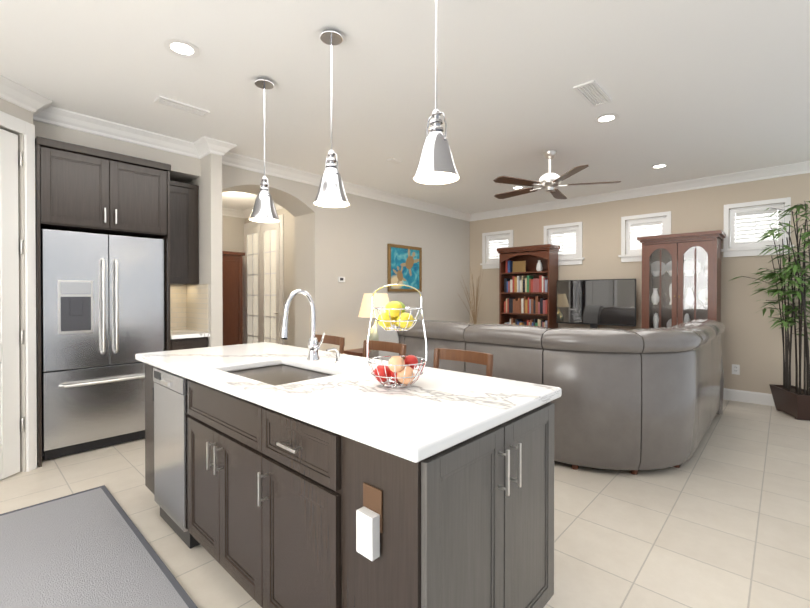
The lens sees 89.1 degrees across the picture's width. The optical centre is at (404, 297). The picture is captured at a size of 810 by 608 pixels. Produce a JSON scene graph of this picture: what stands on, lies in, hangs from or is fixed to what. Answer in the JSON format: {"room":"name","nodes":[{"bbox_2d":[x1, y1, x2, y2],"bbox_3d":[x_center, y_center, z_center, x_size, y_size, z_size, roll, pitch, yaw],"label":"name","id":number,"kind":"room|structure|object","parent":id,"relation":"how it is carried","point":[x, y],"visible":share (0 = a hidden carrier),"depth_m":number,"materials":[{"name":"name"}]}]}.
{"room":"kitchen","nodes":[
{"label":"kitchen","id":0,"kind":"room"},
{"bbox_2d":[0,98,32,471],"bbox_3d":[-3.056,-0.094,1.467,0.360,2.740,3.200,0,0,5],"label":"wall","id":1,"kind":"structure","parent":0,"point":[12,109],"depth_m":2.97,"materials":[{"name":"paint"}]},
{"bbox_2d":[0,111,36,479],"bbox_3d":[-2.775,0.001,2.557,0.609,2.535,0.773,0,1,43],"label":"pantry door","id":2,"kind":"structure","parent":1,"relation":"in","point":[9,368],"depth_m":2.92,"materials":[{"name":"white wood"}]},
{"bbox_2d":[0,75,59,122],"bbox_3d":[-2.818,-1.409,1.456,2.059,0.110,2.622,0,1,43],"label":"crown molding","id":3,"kind":"structure","parent":1,"relation":"attached to","point":[35,103],"depth_m":2.95,"materials":[{"name":"white wood"}]},
{"bbox_2d":[33,120,199,182],"bbox_3d":[-2.711,-1.341,3.856,0.700,0.280,1.250,0,1,43],"label":"soffit","id":4,"kind":"structure","parent":0,"point":[185,169],"depth_m":3.62,"materials":[{"name":"paint"}]},
{"bbox_2d":[187,153,222,346],"bbox_3d":[-2.949,-0.119,5.008,3.100,2.740,0.107,0,1,43],"label":"wall","id":5,"kind":"structure","parent":0,"point":[208,181],"depth_m":3.96,"materials":[{"name":"paint"}]},
{"bbox_2d":[48,109,207,158],"bbox_3d":[-2.373,-1.424,3.625,0.110,0.110,1.132,0,1,43],"label":"crown molding","id":6,"kind":"structure","parent":5,"relation":"attached to","point":[66,119],"depth_m":3.59,"materials":[{"name":"white wood"}]},
{"bbox_2d":[222,215,244,343],"bbox_3d":[-3.452,-0.131,6.689,0.120,2.740,1.680,0,1,43],"label":"wall","id":7,"kind":"structure","parent":0,"point":[232,234],"depth_m":7.13,"materials":[{"name":"paint"}]},
{"bbox_2d":[222,208,239,217],"bbox_3d":[-3.405,-1.445,6.568,0.100,0.110,1.581,0,1,43],"label":"crown molding","id":8,"kind":"structure","parent":7,"relation":"attached to","point":[225,211],"depth_m":7.03,"materials":[{"name":"white"}]},
{"bbox_2d":[245,208,294,345],"bbox_3d":[-1.988,-0.130,6.579,2.420,2.740,0.120,0,1,43],"label":"wall","id":9,"kind":"structure","parent":0,"point":[289,221],"depth_m":6.29,"materials":[{"name":"paint"}]},
{"bbox_2d":[240,202,282,217],"bbox_3d":[-2.018,-1.444,6.449,2.300,0.110,0.100,0,1,43],"label":"crown molding","id":10,"kind":"structure","parent":9,"relation":"attached to","point":[246,213],"depth_m":7.06,"materials":[{"name":"white wood"}]},
{"bbox_2d":[243,214,283,344],"bbox_3d":[-2.384,-0.027,6.804,1.285,2.530,0.085,0,1,43],"label":"french door","id":11,"kind":"structure","parent":9,"relation":"in","point":[263,311],"depth_m":6.77,"materials":[{"name":"white"}]},
{"bbox_2d":[222,164,469,352],"bbox_3d":[-0.497,-0.127,6.079,0.450,2.740,4.793,0,1,43],"label":"wall","id":12,"kind":"structure","parent":0,"point":[354,238],"depth_m":5.57,"materials":[{"name":"paint"}]},
{"bbox_2d":[208,147,471,221],"bbox_3d":[-0.384,-1.440,5.780,0.110,0.110,4.521,0,1,43],"label":"crown molding","id":13,"kind":"structure","parent":12,"relation":"attached to","point":[228,158],"depth_m":4.99,"materials":[{"name":"white wood"}]},
{"bbox_2d":[338,277,344,281],"bbox_3d":[-0.826,-0.237,5.371,0.022,0.070,0.100,0,1,43],"label":"thermostat","id":14,"kind":"object","parent":12,"relation":"attached to","point":[341,279],"visible":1,"depth_m":5.36,"materials":[{"name":"white plastic"}]},
{"bbox_2d":[388,244,421,291],"bbox_3d":[0.005,-0.438,6.262,0.030,0.700,0.740,0,1,43],"label":"framed painting","id":15,"kind":"object","parent":12,"relation":"attached to","point":[404,265],"visible":0.98,"depth_m":6.25,"materials":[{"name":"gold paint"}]},
{"bbox_2d":[0,399,809,607],"bbox_3d":[-0.892,1.305,4.408,8.750,0.100,13.500,0,1,43],"label":"floor","id":16,"kind":"structure","parent":0,"point":[720,518],"depth_m":2.34,"materials":[{"name":"tile"}]},
{"bbox_2d":[0,485,197,607],"bbox_3d":[-0.968,1.273,1.008,3.900,0.012,1.150,0,1,43],"label":"rug","id":17,"kind":"object","parent":16,"relation":"on","point":[91,548],"visible":1,"depth_m":1.97,"materials":[{"name":"grey fabric"}]},
{"bbox_2d":[40,229,163,459],"bbox_3d":[-2.737,0.365,3.678,0.880,1.790,0.835,0,1,43],"label":"fridge","id":18,"kind":"object","parent":16,"relation":"on","point":[102,310],"visible":0.83,"depth_m":3.36,"materials":[{"name":"grey metal"}]},
{"bbox_2d":[35,136,209,466],"bbox_3d":[-2.615,0.032,3.788,0.927,2.455,1.234,0,1,43],"label":"tall cabinet","id":19,"kind":"object","parent":16,"relation":"on","point":[80,188],"visible":0.73,"depth_m":3.49,"materials":[{"name":"brown wood"}]},
{"bbox_2d":[222,251,244,345],"bbox_3d":[-3.103,0.249,6.611,0.472,1.980,0.910,0,1,43],"label":"armoire","id":20,"kind":"object","parent":16,"relation":"on","point":[232,279],"visible":0.12,"depth_m":6.66,"materials":[{"name":"brown wood"}]},
{"bbox_2d":[315,334,344,353],"bbox_3d":[-0.730,0.782,3.024,0.431,0.969,0.483,0,1,43],"label":"stool","id":21,"kind":"object","parent":16,"relation":"on","point":[334,340],"visible":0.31,"depth_m":3.14,"materials":[{"name":"brown wood"}]},
{"bbox_2d":[135,357,561,607],"bbox_3d":[-0.519,0.832,2.047,2.298,0.880,0.857,0,1,43],"label":"kitchen island","id":22,"kind":"object","parent":16,"relation":"on","point":[284,476],"depth_m":1.35,"materials":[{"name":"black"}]},
{"bbox_2d":[135,342,561,460],"bbox_3d":[-0.528,0.372,2.091,2.320,0.040,0.880,0,1,43],"label":"island countertop","id":23,"kind":"structure","parent":22,"relation":"on","point":[340,392],"depth_m":1.55,"materials":[{"name":"white stone"}]},
{"bbox_2d":[367,284,426,387],"bbox_3d":[-0.032,0.148,1.653,0.240,0.407,0.240,0,1,43],"label":"fruit basket","id":24,"kind":"object","parent":23,"relation":"on","point":[399,370],"visible":1,"depth_m":1.61,"materials":[{"name":"silver metal"}]},
{"bbox_2d":[344,348,370,356],"bbox_3d":[-0.350,0.942,4.926,0.560,0.620,0.560,0,1,43],"label":"side table","id":25,"kind":"object","parent":16,"relation":"on","point":[357,352],"visible":0.1,"depth_m":4.82,"materials":[{"name":"brown wood"}]},
{"bbox_2d":[358,289,388,350],"bbox_3d":[-0.350,0.267,4.921,0.420,0.727,0.420,0,1,43],"label":"table lamp","id":26,"kind":"object","parent":25,"relation":"on","point":[379,300],"visible":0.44,"depth_m":4.79,"materials":[{"name":"yellow ceramic"}]},
{"bbox_2d":[362,340,405,359],"bbox_3d":[-0.275,0.785,2.604,0.431,0.969,0.483,0,1,43],"label":"stool","id":27,"kind":"object","parent":16,"relation":"on","point":[399,348],"visible":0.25,"depth_m":2.78,"materials":[{"name":"brown wood"}]},
{"bbox_2d":[433,348,492,376],"bbox_3d":[0.188,0.788,2.176,0.431,0.969,0.483,0,1,43],"label":"stool","id":28,"kind":"object","parent":16,"relation":"on","point":[482,358],"visible":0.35,"depth_m":2.34,"materials":[{"name":"brown wood"}]},
{"bbox_2d":[457,268,483,323],"bbox_3d":[1.113,0.343,6.926,0.385,1.788,0.568,0,1,43],"label":"branches","id":29,"kind":"object","parent":16,"relation":"on","point":[474,314],"visible":0.46,"depth_m":7.00,"materials":[{"name":"brown plant"}]},
{"bbox_2d":[497,244,559,328],"bbox_3d":[1.954,0.220,6.563,0.900,2.040,0.360,0,1,43],"label":"bookcase","id":30,"kind":"object","parent":16,"relation":"on","point":[528,277],"visible":0.69,"depth_m":6.51,"materials":[{"name":"brown wood"}]},
{"bbox_2d":[368,317,724,474],"bbox_3d":[1.484,0.728,4.376,2.880,1.055,2.618,0,1,43],"label":"sofa","id":31,"kind":"object","parent":16,"relation":"on","point":[633,401],"visible":0.83,"depth_m":2.96,"materials":[{"name":"leather"}]},
{"bbox_2d":[556,279,635,327],"bbox_3d":[2.674,0.495,5.833,1.090,1.500,0.480,0,1,43],"label":"television","id":32,"kind":"object","parent":16,"relation":"on","point":[595,303],"depth_m":5.79,"materials":[{"name":"black glass"}]},
{"bbox_2d":[637,230,725,335],"bbox_3d":[3.432,0.240,5.134,0.860,2.020,0.455,0,1,43],"label":"china cabinet","id":33,"kind":"object","parent":16,"relation":"on","point":[681,277],"visible":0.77,"depth_m":5.12,"materials":[{"name":"brown wood"}]},
{"bbox_2d":[731,201,809,420],"bbox_3d":[3.951,0.114,4.258,1.038,2.285,1.077,0,1,43],"label":"bamboo plant","id":34,"kind":"object","parent":16,"relation":"on","point":[790,399],"visible":1,"depth_m":4.29,"materials":[{"name":"green plant"}]},
{"bbox_2d":[0,0,809,213],"bbox_3d":[-0.892,-1.535,4.388,8.750,0.100,13.500,0,1,43],"label":"ceiling","id":35,"kind":"structure","parent":0,"point":[694,89],"depth_m":2.79,"materials":[{"name":"white paint"}]},
{"bbox_2d":[164,39,199,57],"bbox_3d":[-1.312,-1.467,2.422,0.190,0.008,0.190,0,1,43],"label":"recessed light","id":36,"kind":"object","parent":35,"relation":"in","point":[181,48],"visible":1,"depth_m":2.42,"materials":[{"name":"white plastic"}]},
{"bbox_2d":[154,95,209,116],"bbox_3d":[-1.710,-1.469,3.170,0.120,0.012,0.360,0,1,43],"label":"ceiling vent","id":37,"kind":"object","parent":35,"relation":"in","point":[172,103],"visible":1,"depth_m":3.15,"materials":[{"name":"white metal"}]},
{"bbox_2d":[249,78,279,222],"bbox_3d":[-0.952,-0.998,2.786,0.202,0.950,0.202,0,1,43],"label":"pendant light","id":38,"kind":"object","parent":35,"relation":"hanging from","point":[264,210],"visible":1,"depth_m":2.75,"materials":[{"name":"silver metal"}]},
{"bbox_2d":[313,29,349,207],"bbox_3d":[-0.408,-0.995,2.284,0.202,0.950,0.202,0,1,43],"label":"pendant light","id":39,"kind":"object","parent":35,"relation":"hanging from","point":[331,193],"visible":1,"depth_m":2.25,"materials":[{"name":"silver metal"}]},
{"bbox_2d":[386,158,402,163],"bbox_3d":[-0.113,-1.477,4.458,0.100,0.015,0.160,0,1,43],"label":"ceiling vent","id":40,"kind":"object","parent":35,"relation":"in","point":[394,160],"visible":0.98,"depth_m":4.44,"materials":[{"name":"white"}]},
{"bbox_2d":[413,0,459,184],"bbox_3d":[0.136,-0.991,1.782,0.202,0.950,0.202,0,1,43],"label":"pendant light","id":41,"kind":"object","parent":35,"relation":"hanging from","point":[436,165],"visible":1,"depth_m":1.75,"materials":[{"name":"silver metal"}]},
{"bbox_2d":[511,186,524,189],"bbox_3d":[1.527,-1.489,5.571,0.190,0.008,0.190,0,1,43],"label":"recessed light","id":42,"kind":"object","parent":35,"relation":"in","point":[517,187],"visible":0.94,"depth_m":5.57,"materials":[{"name":"white glass"}]},
{"bbox_2d":[493,150,620,198],"bbox_3d":[1.469,-1.284,4.247,1.255,0.400,1.276,0,1,43],"label":"ceiling fan","id":43,"kind":"object","parent":35,"relation":"hanging from","point":[550,182],"visible":1,"depth_m":4.14,"materials":[{"name":"brown wood"}]},
{"bbox_2d":[573,80,611,106],"bbox_3d":[1.362,-1.468,2.975,0.140,0.012,0.400,0,1,43],"label":"ceiling vent","id":44,"kind":"object","parent":35,"relation":"in","point":[592,93],"visible":0.94,"depth_m":2.96,"materials":[{"name":"white metal"}]},
{"bbox_2d":[594,113,618,123],"bbox_3d":[1.657,-1.474,3.383,0.190,0.008,0.190,0,1,43],"label":"recessed light","id":45,"kind":"object","parent":35,"relation":"in","point":[606,118],"visible":0.98,"depth_m":3.39,"materials":[{"name":"white plastic"}]},
{"bbox_2d":[650,164,668,168],"bbox_3d":[2.873,-1.482,4.641,0.190,0.008,0.190,0,1,43],"label":"recessed light","id":46,"kind":"object","parent":35,"relation":"in","point":[658,166],"visible":1,"depth_m":4.66,"materials":[{"name":"white"}]},
{"bbox_2d":[470,173,809,393],"bbox_3d":[2.907,-0.127,6.096,5.470,2.740,0.150,0,1,43],"label":"wall","id":47,"kind":"structure","parent":0,"point":[751,344],"depth_m":5.12,"materials":[{"name":"paint"}]},
{"bbox_2d":[480,230,512,268],"bbox_3d":[1.645,-0.830,7.208,0.660,0.640,0.162,0,1,43],"label":"window","id":48,"kind":"structure","parent":47,"relation":"in","point":[495,240],"depth_m":7.24,"materials":[{"name":"white"}]},
{"bbox_2d":[544,222,583,264],"bbox_3d":[2.482,-0.824,6.434,0.660,0.640,0.162,0,1,43],"label":"window","id":49,"kind":"structure","parent":47,"relation":"in","point":[566,238],"depth_m":6.37,"materials":[{"name":"white wood"}]},
{"bbox_2d":[472,161,809,220],"bbox_3d":[2.995,-1.440,5.836,5.000,0.110,0.100,0,1,43],"label":"crown molding","id":50,"kind":"structure","parent":47,"relation":"attached to","point":[801,167],"depth_m":5.45,"materials":[{"name":"white wood"}]},
{"bbox_2d":[618,211,670,261],"bbox_3d":[3.320,-0.819,5.661,0.660,0.640,0.162,0,1,43],"label":"window","id":51,"kind":"structure","parent":47,"relation":"in","point":[647,225],"depth_m":5.70,"materials":[{"name":"white"}]},
{"bbox_2d":[732,364,739,374],"bbox_3d":[4.004,0.871,4.980,0.075,0.120,0.010,0,1,43],"label":"electrical outlet","id":52,"kind":"object","parent":47,"relation":"attached to","point":[735,369],"visible":1,"depth_m":4.98,"materials":[{"name":"white plastic"}]},
{"bbox_2d":[723,388,774,405],"bbox_3d":[3.024,1.177,5.885,5.000,0.135,0.016,0,1,43],"label":"baseboard","id":53,"kind":"structure","parent":47,"relation":"attached to","point":[750,397],"depth_m":4.88,"materials":[{"name":"white"}]},
{"bbox_2d":[721,197,793,256],"bbox_3d":[4.165,-0.813,4.881,0.660,0.640,0.162,0,1,43],"label":"window","id":54,"kind":"structure","parent":47,"relation":"in","point":[745,227],"depth_m":4.88,"materials":[{"name":"white"}]}
]}

